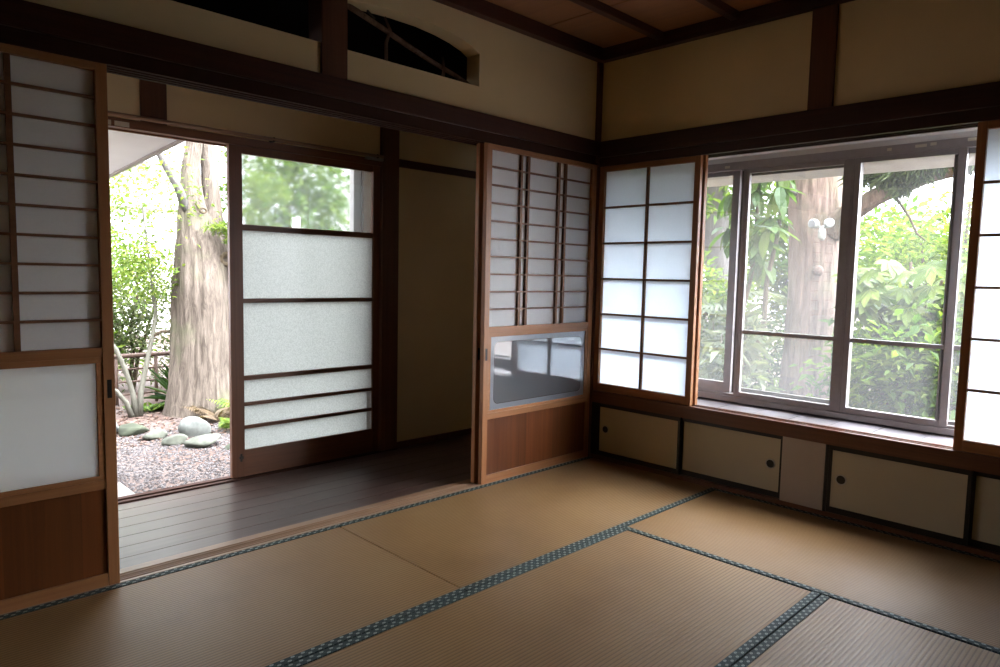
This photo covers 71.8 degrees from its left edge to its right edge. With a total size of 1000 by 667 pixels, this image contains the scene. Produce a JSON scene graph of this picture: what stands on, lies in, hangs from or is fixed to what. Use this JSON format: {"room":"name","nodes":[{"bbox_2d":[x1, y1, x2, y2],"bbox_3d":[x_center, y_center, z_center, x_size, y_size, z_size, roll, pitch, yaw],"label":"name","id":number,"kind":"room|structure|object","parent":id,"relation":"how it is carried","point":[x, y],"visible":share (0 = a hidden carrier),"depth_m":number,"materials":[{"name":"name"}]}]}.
{"room":"traditional dwelling","nodes":[
{"label":"traditional dwelling","id":0,"kind":"room"},
{"bbox_2d":[107,73,476,441],"bbox_3d":[-1.581,-0.230,3.747,4.410,2.195,0.080,-4,7,-44],"label":"wall","id":1,"kind":"structure","parent":0,"point":[436,254],"depth_m":4.71,"materials":[{"name":"beige paint"}]},
{"bbox_2d":[108,119,128,126],"bbox_3d":[-1.840,-1.012,3.325,0.100,0.023,0.002,-4,7,-44],"label":"paper sign","id":2,"kind":"object","parent":1,"relation":"attached to","point":[117,123],"visible":0.82,"depth_m":3.33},
{"bbox_2d":[108,130,175,173],"bbox_3d":[-3.166,-1.083,3.575,2.285,0.243,2.015,-4,7,-44],"label":"roof canopy","id":3,"kind":"object","parent":1,"relation":"attached to","point":[125,148],"visible":0.2,"depth_m":3.92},
{"bbox_2d":[109,140,184,177],"bbox_3d":[-2.353,-1.108,4.397,0.027,0.217,2.045,-4,7,-44],"label":"roof canopy edge","id":4,"kind":"structure","parent":3,"relation":"attached to","point":[177,142],"depth_m":4.15,"materials":[{"name":"brown metal"}]},
{"bbox_2d":[139,79,166,124],"bbox_3d":[-1.726,-1.177,3.437,0.123,0.261,0.016,-4,7,-44],"label":"trim","id":5,"kind":"structure","parent":1,"relation":"attached to","point":[153,95],"depth_m":3.43,"materials":[{"name":"brown wood"}]},
{"bbox_2d":[108,116,380,166],"bbox_3d":[-1.962,-1.015,3.282,3.285,0.046,0.108,-4,7,-44],"label":"trim","id":6,"kind":"structure","parent":1,"relation":"attached to","point":[135,127],"depth_m":3.68,"materials":[{"name":"brown wood"}]},
{"bbox_2d":[108,111,383,161],"bbox_3d":[-1.864,-1.038,3.280,3.125,0.036,0.055,-4,7,-44],"label":"rail","id":7,"kind":"object","parent":1,"relation":"attached to","point":[369,156],"visible":0.73,"depth_m":3.72,"materials":[{"name":"brown wood"}]},
{"bbox_2d":[118,448,396,504],"bbox_3d":[-1.950,0.887,3.483,3.415,0.098,0.125,-4,7,-44],"label":"trim","id":8,"kind":"structure","parent":1,"relation":"attached to","point":[207,483],"depth_m":3.80,"materials":[{"name":"brown wood"}]},
{"bbox_2d":[226,144,379,478],"bbox_3d":[-1.133,-0.128,4.159,1.004,1.849,0.036,-4,7,-44],"label":"glazed door","id":9,"kind":"structure","parent":1,"relation":"in","point":[303,231],"depth_m":4.11,"materials":[{"name":"brown wood"}]},
{"bbox_2d":[378,127,399,450],"bbox_3d":[-0.733,-0.296,4.513,0.130,2.157,0.052,-4,7,-44],"label":"trim","id":10,"kind":"structure","parent":1,"relation":"attached to","point":[389,138],"depth_m":4.49,"materials":[{"name":"brown wood"}]},
{"bbox_2d":[397,428,471,447],"bbox_3d":[-0.353,0.733,4.996,0.996,0.042,0.014,-4,7,-44],"label":"baseboard","id":11,"kind":"structure","parent":1,"relation":"attached to","point":[441,436],"depth_m":4.87,"materials":[{"name":"brown wood"}]},
{"bbox_2d":[399,159,475,178],"bbox_3d":[-0.311,-1.131,4.836,0.996,0.050,0.020,-4,7,-44],"label":"trim","id":12,"kind":"structure","parent":1,"relation":"attached to","point":[407,164],"depth_m":4.71,"materials":[{"name":"brown wood"}]},
{"bbox_2d":[118,434,470,568],"bbox_3d":[-1.275,0.889,3.506,4.410,0.060,0.880,-4,7,-44],"label":"floor","id":13,"kind":"structure","parent":0,"point":[155,528],"depth_m":3.57,"materials":[{"name":"brown wood"}]},
{"bbox_2d":[25,0,596,139],"bbox_3d":[-0.751,-1.387,3.050,3.780,0.588,0.100,-4,7,-44],"label":"wall","id":14,"kind":"structure","parent":0,"point":[512,75],"depth_m":3.46,"materials":[{"name":"paint"}]},
{"bbox_2d":[0,43,119,613],"bbox_3d":[-1.743,0.010,2.167,0.953,1.881,0.029,-4,7,-44],"label":"door","id":15,"kind":"structure","parent":14,"relation":"in","point":[59,521],"depth_m":2.37,"materials":[{"name":"brown wood"}]},
{"bbox_2d":[0,456,587,615],"bbox_3d":[-0.813,0.909,3.249,3.768,0.057,0.134,-4,7,-44],"label":"trim","id":16,"kind":"structure","parent":14,"relation":"attached to","point":[194,556],"depth_m":3.07,"materials":[{"name":"brown wood"}]},
{"bbox_2d":[0,25,597,164],"bbox_3d":[-0.765,-1.054,3.076,3.768,0.140,0.123,-4,7,-44],"label":"trim","id":17,"kind":"structure","parent":14,"relation":"attached to","point":[121,63],"depth_m":2.81,"materials":[{"name":"brown wood"}]},
{"bbox_2d":[0,0,599,155],"bbox_3d":[-0.711,-1.074,3.029,3.780,0.090,0.032,-4,7,-44],"label":"wooden beam","id":18,"kind":"structure","parent":14,"relation":"attached to","point":[20,14],"depth_m":2.74,"materials":[{"name":"brown wood"}]},
{"bbox_2d":[309,0,347,78],"bbox_3d":[-0.756,-1.366,3.038,0.127,0.488,0.116,-4,7,-44],"label":"trim","id":19,"kind":"structure","parent":14,"relation":"attached to","point":[328,19],"depth_m":3.00,"materials":[{"name":"brown wood"}]},
{"bbox_2d":[348,4,471,84],"bbox_3d":[-0.431,-1.397,3.369,0.801,0.238,0.036,-4,7,-44],"label":"branch","id":20,"kind":"object","parent":14,"relation":"attached to","point":[351,8],"visible":0.84,"depth_m":3.28,"materials":[{"name":"brown plant"}]},
{"bbox_2d":[471,143,483,482],"bbox_3d":[0.203,-0.117,4.144,0.953,1.881,0.029,-4,7,-44],"label":"door","id":21,"kind":"structure","parent":14,"relation":"in","point":[480,146],"depth_m":3.81,"materials":[{"name":"brown wood"}]},
{"bbox_2d":[588,62,603,455],"bbox_3d":[0.600,-0.425,4.488,0.165,2.550,0.136,-4,7,-44],"label":"trim","id":22,"kind":"structure","parent":14,"relation":"attached to","point":[600,66],"depth_m":4.39,"materials":[{"name":"brown wood"}]},
{"bbox_2d":[172,0,466,80],"bbox_3d":[-0.886,-1.601,3.245,3.980,0.560,0.600,-4,7,-44],"label":"wall","id":23,"kind":"structure","parent":0,"point":[288,16],"depth_m":3.73,"materials":[{"name":"black"}]},
{"bbox_2d":[115,314,863,493],"bbox_3d":[-13.829,-0.190,19.154,60.000,0.200,38.900,-4,7,-44],"label":"ground","id":24,"kind":"structure","parent":0,"point":[120,387],"depth_m":6.19,"materials":[{"name":"gravel"}]},
{"bbox_2d":[112,268,131,353],"bbox_3d":[-5.535,-0.263,8.254,2.177,2.188,1.330,-2,6,-36],"label":"evergreen shrub","id":25,"kind":"object","parent":24,"relation":"on","point":[121,345],"visible":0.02,"depth_m":8.75,"materials":[{"name":"green plant"}]},
{"bbox_2d":[118,482,134,496],"bbox_3d":[-2.822,1.150,4.598,0.710,0.050,0.620,-4,7,-44],"label":"stepping stone","id":26,"kind":"object","parent":24,"relation":"on","point":[123,490],"visible":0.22,"depth_m":4.84,"materials":[{"name":"stone"}]},
{"bbox_2d":[119,423,148,436],"bbox_3d":[-3.557,0.954,6.716,0.262,0.142,0.242,-1,5,-21],"label":"rock","id":27,"kind":"object","parent":24,"relation":"on","point":[129,429],"visible":0.84,"depth_m":6.65,"materials":[{"name":"stone"}]},
{"bbox_2d":[110,190,167,380],"bbox_3d":[-6.095,-0.688,9.333,1.349,2.896,3.392,5,6,39],"label":"evergreen shrub","id":28,"kind":"object","parent":24,"relation":"on","point":[114,219],"visible":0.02,"depth_m":9.86,"materials":[{"name":"green plant"}]},
{"bbox_2d":[110,164,167,293],"bbox_3d":[-6.662,-1.297,10.154,3.645,3.870,2.194,-4,7,-44],"label":"leafy tree","id":29,"kind":"object","parent":24,"relation":"on","point":[130,169],"visible":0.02,"depth_m":11.07,"materials":[{"name":"green plant"}]},
{"bbox_2d":[111,232,172,391],"bbox_3d":[-4.765,-0.272,8.941,1.720,2.100,1.326,-4,7,-44],"label":"evergreen shrub","id":30,"kind":"object","parent":24,"relation":"on","point":[133,333],"visible":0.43,"depth_m":8.96,"materials":[{"name":"green plant"}]},
{"bbox_2d":[114,351,169,404],"bbox_3d":[-4.229,0.550,8.346,3.300,0.653,0.056,-4,7,-44],"label":"fence","id":31,"kind":"object","parent":24,"relation":"on","point":[163,353],"visible":0.15,"depth_m":8.24,"materials":[{"name":"brown wood"}]},
{"bbox_2d":[122,402,164,411],"bbox_3d":[-3.985,0.829,7.838,0.445,0.118,0.477,2,5,13],"label":"fern","id":32,"kind":"object","parent":24,"relation":"on","point":[151,407],"visible":0.58,"depth_m":7.77,"materials":[{"name":"green plant"}]},
{"bbox_2d":[142,428,167,439],"bbox_3d":[-3.281,0.962,6.544,0.239,0.127,0.172,-4,7,-44],"label":"rock","id":33,"kind":"object","parent":24,"relation":"on","point":[156,433],"visible":0.9,"depth_m":6.50,"materials":[{"name":"grey stone"}]},
{"bbox_2d":[144,360,168,405],"bbox_3d":[-3.799,0.565,8.244,1.134,0.608,0.995,-4,7,-44],"label":"spiky plant","id":34,"kind":"object","parent":24,"relation":"on","point":[164,382],"visible":0.12,"depth_m":8.13,"materials":[{"name":"green plant"}]},
{"bbox_2d":[110,145,220,417],"bbox_3d":[-3.861,-0.592,7.306,1.500,3.042,1.390,2,5,11],"label":"tree","id":35,"kind":"object","parent":24,"relation":"on","point":[136,408],"visible":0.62,"depth_m":7.38,"materials":[{"name":"green plant"}]},
{"bbox_2d":[110,142,221,334],"bbox_3d":[-13.351,-2.561,14.372,13.000,5.350,5.400,-4,7,-44],"label":"house","id":36,"kind":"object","parent":24,"relation":"on","point":[165,223],"visible":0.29,"depth_m":16.47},
{"bbox_2d":[116,423,229,492],"bbox_3d":[-2.597,1.089,5.578,2.738,0.016,2.931,-4,7,-44],"label":"gravel","id":37,"kind":"object","parent":24,"relation":"on","point":[123,449],"visible":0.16,"depth_m":5.77,"materials":[{"name":"grey gravel"}]},
{"bbox_2d":[116,401,229,448],"bbox_3d":[-3.544,0.917,7.443,2.678,0.047,2.194,-4,7,-44],"label":"fallen leaves","id":38,"kind":"object","parent":24,"relation":"on","point":[117,408],"visible":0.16,"depth_m":7.17,"materials":[{"name":"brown plant"}]},
{"bbox_2d":[161,434,187,445],"bbox_3d":[-3.008,0.986,6.367,0.220,0.128,0.134,-4,7,-44],"label":"rock","id":39,"kind":"object","parent":24,"relation":"on","point":[176,439],"visible":0.86,"depth_m":6.32,"materials":[{"name":"grey stone"}]},
{"bbox_2d":[157,141,228,417],"bbox_3d":[-3.128,-1.499,7.732,1.551,4.922,0.861,-1,5,-21],"label":"cedar tree","id":40,"kind":"object","parent":24,"relation":"on","point":[198,372],"visible":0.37,"depth_m":7.54,"materials":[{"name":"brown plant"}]},
{"bbox_2d":[178,416,210,436],"bbox_3d":[-2.964,0.934,6.695,0.307,0.273,0.131,-4,7,-44],"label":"rock","id":41,"kind":"object","parent":24,"relation":"on","point":[191,426],"visible":0.77,"depth_m":6.64,"materials":[{"name":"grey stone"}]},
{"bbox_2d":[183,433,220,447],"bbox_3d":[-2.698,0.988,6.315,0.334,0.114,0.211,-4,7,-44],"label":"rock","id":42,"kind":"object","parent":24,"relation":"on","point":[204,441],"visible":0.98,"depth_m":6.25,"materials":[{"name":"grey stone"}]},
{"bbox_2d":[182,405,229,420],"bbox_3d":[-3.075,0.841,7.457,0.677,0.193,0.695,-4,7,-44],"label":"fern","id":43,"kind":"object","parent":24,"relation":"on","point":[206,413],"visible":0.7,"depth_m":7.30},
{"bbox_2d":[206,398,229,414],"bbox_3d":[-2.751,0.802,7.604,0.807,0.243,0.882,-4,7,-44],"label":"fern","id":44,"kind":"object","parent":24,"relation":"on","point":[225,403],"visible":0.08,"depth_m":7.53,"materials":[{"name":"green plant"}]},
{"bbox_2d":[215,147,226,225],"bbox_3d":[-2.580,-1.000,9.023,2.228,3.720,2.515,3,5,21],"label":"tree","id":45,"kind":"object","parent":24,"relation":"on","point":[224,177],"visible":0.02,"depth_m":8.34,"materials":[{"name":"green plant"}]},
{"bbox_2d":[218,417,229,428],"bbox_3d":[-2.610,0.900,7.003,0.593,0.179,0.520,2,5,12],"label":"fern","id":46,"kind":"object","parent":24,"relation":"on","point":[226,424],"visible":0.19,"depth_m":6.92,"materials":[{"name":"green plant"}]},
{"bbox_2d":[703,185,775,318],"bbox_3d":[2.359,-0.727,8.206,1.551,3.505,1.953,1,5,2],"label":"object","id":47,"kind":"object","parent":24,"relation":"on","point":[715,195],"visible":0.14,"depth_m":7.66,"materials":[{"name":"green plant"}]},
{"bbox_2d":[433,0,606,62],"bbox_3d":[0.614,-1.497,1.652,3.780,0.075,3.780,-4,7,-44],"label":"trim","id":48,"kind":"structure","parent":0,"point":[483,9],"depth_m":3.77,"materials":[{"name":"brown wood"}]},
{"bbox_2d":[486,0,779,47],"bbox_3d":[0.615,-1.559,1.646,3.780,0.050,3.780,-4,7,-44],"label":"ceiling","id":49,"kind":"structure","parent":0,"point":[566,16],"depth_m":3.70,"materials":[{"name":"brown wood"}]},
{"bbox_2d":[569,0,662,39],"bbox_3d":[-0.394,-1.623,2.670,3.678,0.042,0.044,-4,7,-44],"label":"trim","id":50,"kind":"structure","parent":49,"relation":"attached to","point":[596,6],"depth_m":3.67,"materials":[{"name":"brown wood"}]},
{"bbox_2d":[695,0,738,20],"bbox_3d":[-0.074,-1.589,2.345,3.678,0.042,0.044,-4,7,-44],"label":"trim","id":51,"kind":"structure","parent":49,"relation":"attached to","point":[720,7],"depth_m":3.51,"materials":[{"name":"brown wood"}]},
{"bbox_2d":[601,0,999,141],"bbox_3d":[1.978,-0.315,3.123,0.120,2.620,3.780,-4,7,-44],"label":"wall","id":52,"kind":"structure","parent":0,"point":[886,48],"depth_m":3.48,"materials":[{"name":"paint"}]},
{"bbox_2d":[478,142,596,484],"bbox_3d":[0.245,-0.113,4.118,0.953,1.881,0.029,-4,7,-44],"label":"door","id":53,"kind":"structure","parent":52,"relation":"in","point":[539,210],"depth_m":4.08,"materials":[{"name":"brown wood"}]},
{"bbox_2d":[597,403,681,473],"bbox_3d":[0.847,0.637,4.263,0.018,0.340,0.600,-4,7,-44],"label":"door","id":54,"kind":"structure","parent":52,"relation":"in","point":[644,438],"depth_m":4.24,"materials":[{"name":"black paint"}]},
{"bbox_2d":[593,155,702,405],"bbox_3d":[0.875,-0.321,4.184,0.028,1.430,0.702,-4,7,-44],"label":"window shoji","id":55,"kind":"structure","parent":52,"relation":"in","point":[650,211],"depth_m":4.17,"materials":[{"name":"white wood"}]},
{"bbox_2d":[692,155,708,404],"bbox_3d":[0.909,-0.322,4.204,0.028,1.430,0.702,-4,7,-44],"label":"window shoji","id":56,"kind":"structure","parent":52,"relation":"in","point":[705,158],"depth_m":3.95,"materials":[{"name":"brown wood"}]},
{"bbox_2d":[590,402,829,510],"bbox_3d":[1.135,0.666,3.996,0.058,0.342,1.484,-4,7,-44],"label":"trim","id":57,"kind":"structure","parent":52,"relation":"attached to","point":[594,420],"depth_m":4.47,"materials":[{"name":"black paint"}]},
{"bbox_2d":[604,0,854,61],"bbox_3d":[0.615,-1.497,1.651,3.780,0.075,3.678,-4,7,-44],"label":"trim","id":58,"kind":"structure","parent":52,"relation":"attached to","point":[781,9],"depth_m":3.71,"materials":[{"name":"brown wood"}]},
{"bbox_2d":[680,418,782,497],"bbox_3d":[1.281,0.681,3.855,0.018,0.340,0.604,-4,7,-44],"label":"door","id":59,"kind":"structure","parent":52,"relation":"in","point":[744,459],"depth_m":3.84,"materials":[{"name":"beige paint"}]},
{"bbox_2d":[766,460,773,467],"bbox_3d":[1.442,0.694,3.683,0.003,0.043,0.043,-4,7,-44],"label":"door handle","id":60,"kind":"object","parent":59,"relation":"on","point":[769,463],"depth_m":3.68,"materials":[{"name":"black paint"}]},
{"bbox_2d":[590,453,999,559],"bbox_3d":[1.589,0.920,3.552,0.064,0.070,2.788,-4,7,-44],"label":"trim","id":61,"kind":"structure","parent":52,"relation":"attached to","point":[971,549],"depth_m":3.55,"materials":[{"name":"red wood"}]},
{"bbox_2d":[592,390,999,475],"bbox_3d":[1.609,0.507,3.529,0.101,0.074,2.788,-4,7,-44],"label":"trim","id":62,"kind":"structure","parent":52,"relation":"attached to","point":[934,453],"depth_m":3.48,"materials":[{"name":"red wood"}]},
{"bbox_2d":[598,81,999,157],"bbox_3d":[1.940,-1.012,3.011,0.030,0.099,3.778,-4,7,-44],"label":"wooden beam","id":63,"kind":"structure","parent":52,"relation":"attached to","point":[985,95],"depth_m":3.38,"materials":[{"name":"brown wood"}]},
{"bbox_2d":[599,106,999,166],"bbox_3d":[1.992,-0.945,3.062,0.126,0.065,3.768,-4,7,-44],"label":"trim","id":64,"kind":"structure","parent":52,"relation":"attached to","point":[966,119],"depth_m":3.39,"materials":[{"name":"brown wood"}]},
{"bbox_2d":[779,436,825,509],"bbox_3d":[1.568,0.712,3.559,0.056,0.342,0.218,-4,7,-44],"label":"trim","id":65,"kind":"structure","parent":52,"relation":"attached to","point":[803,461],"depth_m":3.54,"materials":[{"name":"brown wood"}]},
{"bbox_2d":[807,4,838,109],"bbox_3d":[1.577,-1.345,3.371,0.022,0.488,0.119,-4,7,-44],"label":"trim","id":66,"kind":"structure","parent":52,"relation":"attached to","point":[824,34],"depth_m":3.36,"materials":[{"name":"brown wood"}]},
{"bbox_2d":[826,445,973,545],"bbox_3d":[1.854,0.745,3.244,0.018,0.340,0.600,-4,7,-44],"label":"door","id":67,"kind":"structure","parent":52,"relation":"in","point":[931,500],"depth_m":3.22,"materials":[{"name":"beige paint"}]},
{"bbox_2d":[836,476,844,483],"bbox_3d":[1.683,0.722,3.408,0.003,0.043,0.043,-4,7,-44],"label":"door handle","id":68,"kind":"object","parent":67,"relation":"on","point":[839,479],"depth_m":3.41,"materials":[{"name":"black paint"}]},
{"bbox_2d":[953,120,999,456],"bbox_3d":[2.278,-0.171,2.763,0.028,1.430,0.702,-4,7,-44],"label":"window shoji","id":69,"kind":"structure","parent":52,"relation":"in","point":[977,414],"depth_m":2.97,"materials":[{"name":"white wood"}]},
{"bbox_2d":[968,471,999,552],"bbox_3d":[2.288,0.789,2.836,0.018,0.340,0.604,-4,7,-44],"label":"door","id":70,"kind":"structure","parent":52,"relation":"in","point":[984,523],"depth_m":3.00,"materials":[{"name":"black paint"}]},
{"bbox_3d":[0.559,1.148,1.961,3.900,0.142,3.900,-4,7,-44],"label":"floor","id":71,"kind":"structure","parent":0,"visible":0},
{"bbox_2d":[0,525,465,666],"bbox_3d":[-1.112,0.989,2.224,1.880,0.056,0.903,-4,7,-44],"label":"mat","id":72,"kind":"object","parent":71,"relation":"on","point":[280,603],"visible":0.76,"depth_m":2.38,"materials":[{"name":"wicker"}]},
{"bbox_2d":[337,456,716,591],"bbox_3d":[0.230,0.905,3.542,1.878,0.056,0.903,-4,7,-44],"label":"mat","id":73,"kind":"object","parent":71,"relation":"on","point":[468,539],"visible":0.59,"depth_m":3.34,"materials":[{"name":"wicker"}]},
{"bbox_2d":[283,528,819,666],"bbox_3d":[0.234,1.012,2.276,1.836,0.056,0.903,-4,7,-44],"label":"mat","id":74,"kind":"object","parent":71,"relation":"on","point":[621,597],"visible":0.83,"depth_m":2.38,"materials":[{"name":"wicker"}]},
{"bbox_2d":[623,489,999,654],"bbox_3d":[1.540,0.987,2.908,0.904,0.056,1.836,-4,7,-44],"label":"mat","id":75,"kind":"object","parent":71,"relation":"on","point":[948,592],"visible":0.75,"depth_m":2.92,"materials":[{"name":"wicker"}]},
{"bbox_2d":[731,594,999,666],"bbox_3d":[0.875,1.081,1.627,1.836,0.056,0.918,-4,7,-44],"label":"mat","id":76,"kind":"object","parent":71,"relation":"on","point":[828,632],"visible":1,"depth_m":2.23,"materials":[{"name":"wicker"}]},
{"bbox_3d":[1.777,-0.216,3.620,0.320,1.630,2.910,-4,7,-44],"label":"wall","id":77,"kind":"structure","parent":0,"visible":0},
{"bbox_2d":[697,397,953,445],"bbox_3d":[1.740,0.481,3.659,0.270,0.033,2.783,-4,7,-44],"label":"window sill","id":78,"kind":"structure","parent":77,"relation":"attached to","point":[811,418],"depth_m":3.64,"materials":[{"name":"grey wood"}]},
{"bbox_2d":[697,136,976,435],"bbox_3d":[1.852,-0.254,3.688,0.104,1.418,2.788,-4,7,-44],"label":"window","id":79,"kind":"structure","parent":77,"relation":"in","point":[852,161],"depth_m":3.67,"materials":[{"name":"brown metal"}]},
{"bbox_2d":[707,154,975,186],"bbox_3d":[1.523,-1.089,4.467,0.620,0.164,2.620,-4,7,-44],"label":"eaves","id":80,"kind":"object","parent":77,"relation":"attached to","point":[938,161],"visible":0.07,"depth_m":4.08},
{"bbox_2d":[708,127,977,164],"bbox_3d":[1.801,-0.993,3.559,0.302,0.072,2.788,-4,7,-44],"label":"trim","id":81,"kind":"structure","parent":77,"relation":"attached to","point":[969,132],"depth_m":3.59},
{"bbox_3d":[25.110,1.537,8.465,39.580,0.200,31.100,-4,7,-44],"label":"ground","id":82,"kind":"structure","parent":0,"visible":0},
{"bbox_2d":[701,250,775,368],"bbox_3d":[2.149,0.119,6.960,1.002,1.922,1.172,-4,7,-44],"label":"shrub","id":83,"kind":"object","parent":82,"relation":"on","point":[706,284],"visible":0.17,"depth_m":6.87,"materials":[{"name":"green plant"}]},
{"bbox_2d":[698,297,787,392],"bbox_3d":[2.036,0.459,6.204,1.062,1.593,1.143,-2,6,-31],"label":"shrub","id":84,"kind":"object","parent":82,"relation":"on","point":[712,368],"depth_m":6.04,"materials":[{"name":"green plant"}]},
{"bbox_2d":[699,274,792,371],"bbox_3d":[2.119,0.216,7.092,1.427,1.697,1.881,1,5,0],"label":"fan palm","id":85,"kind":"object","parent":82,"relation":"on","point":[757,293],"visible":0.08,"depth_m":6.51,"materials":[{"name":"green plant"}]},
{"bbox_2d":[708,180,804,386],"bbox_3d":[2.206,-0.191,6.197,0.622,2.673,0.983,-2,6,-30],"label":"tree","id":86,"kind":"object","parent":82,"relation":"on","point":[758,247],"visible":0.6,"depth_m":6.00,"materials":[{"name":"green plant"}]},
{"bbox_2d":[746,307,909,410],"bbox_3d":[3.068,0.383,7.311,1.383,1.477,2.236,-4,7,-44],"label":"shrub","id":87,"kind":"object","parent":82,"relation":"on","point":[775,353],"visible":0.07,"depth_m":7.27,"materials":[{"name":"green plant"}]},
{"bbox_2d":[729,176,936,385],"bbox_3d":[3.935,-0.758,8.796,2.932,3.459,2.093,4,6,30],"label":"leafy tree","id":88,"kind":"object","parent":82,"relation":"on","point":[781,265],"visible":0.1,"depth_m":8.61,"materials":[{"name":"green plant"}]},
{"bbox_2d":[778,165,974,398],"bbox_3d":[3.266,-1.274,5.958,0.688,5.009,1.951,-1,5,-27],"label":"cedar tree","id":89,"kind":"object","parent":82,"relation":"on","point":[812,262],"visible":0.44,"depth_m":6.39,"materials":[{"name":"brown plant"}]},
{"bbox_2d":[808,218,834,240],"bbox_3d":[2.871,-0.925,6.158,0.127,0.191,0.226,-4,7,-44],"label":"security light","id":90,"kind":"object","parent":89,"relation":"attached to","point":[813,223],"visible":1,"depth_m":6.15,"materials":[{"name":"white plastic"}]},
{"bbox_2d":[789,294,963,420],"bbox_3d":[3.403,0.401,5.551,1.282,1.771,2.225,-2,6,-34],"label":"evergreen shrub","id":91,"kind":"object","parent":82,"relation":"on","point":[919,396],"visible":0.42,"depth_m":5.46,"materials":[{"name":"green plant"}]},
{"bbox_2d":[788,186,971,390],"bbox_3d":[5.860,-0.536,9.460,2.629,3.182,4.105,-4,7,-44],"label":"leafy tree","id":92,"kind":"object","parent":82,"relation":"on","point":[923,203],"visible":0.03,"depth_m":9.20,"materials":[{"name":"green plant"}]},
{"bbox_2d":[831,259,966,413],"bbox_3d":[3.375,0.297,5.793,0.788,1.819,1.156,-4,7,-44],"label":"shrub","id":93,"kind":"object","parent":82,"relation":"on","point":[872,297],"visible":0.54,"depth_m":5.66,"materials":[{"name":"green plant"}]},
{"bbox_2d":[856,183,972,401],"bbox_3d":[4.677,-0.315,7.183,1.836,2.866,2.357,-4,7,-44],"label":"leafy tree","id":94,"kind":"object","parent":82,"relation":"on","point":[934,255],"visible":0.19,"depth_m":7.32,"materials":[{"name":"green plant"}]},
{"bbox_2d":[932,245,967,380],"bbox_3d":[4.330,-0.086,5.501,1.550,2.675,1.669,-4,7,-44],"label":"evergreen shrub","id":95,"kind":"object","parent":82,"relation":"on","point":[963,257],"visible":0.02,"depth_m":5.70,"materials":[{"name":"green plant"}]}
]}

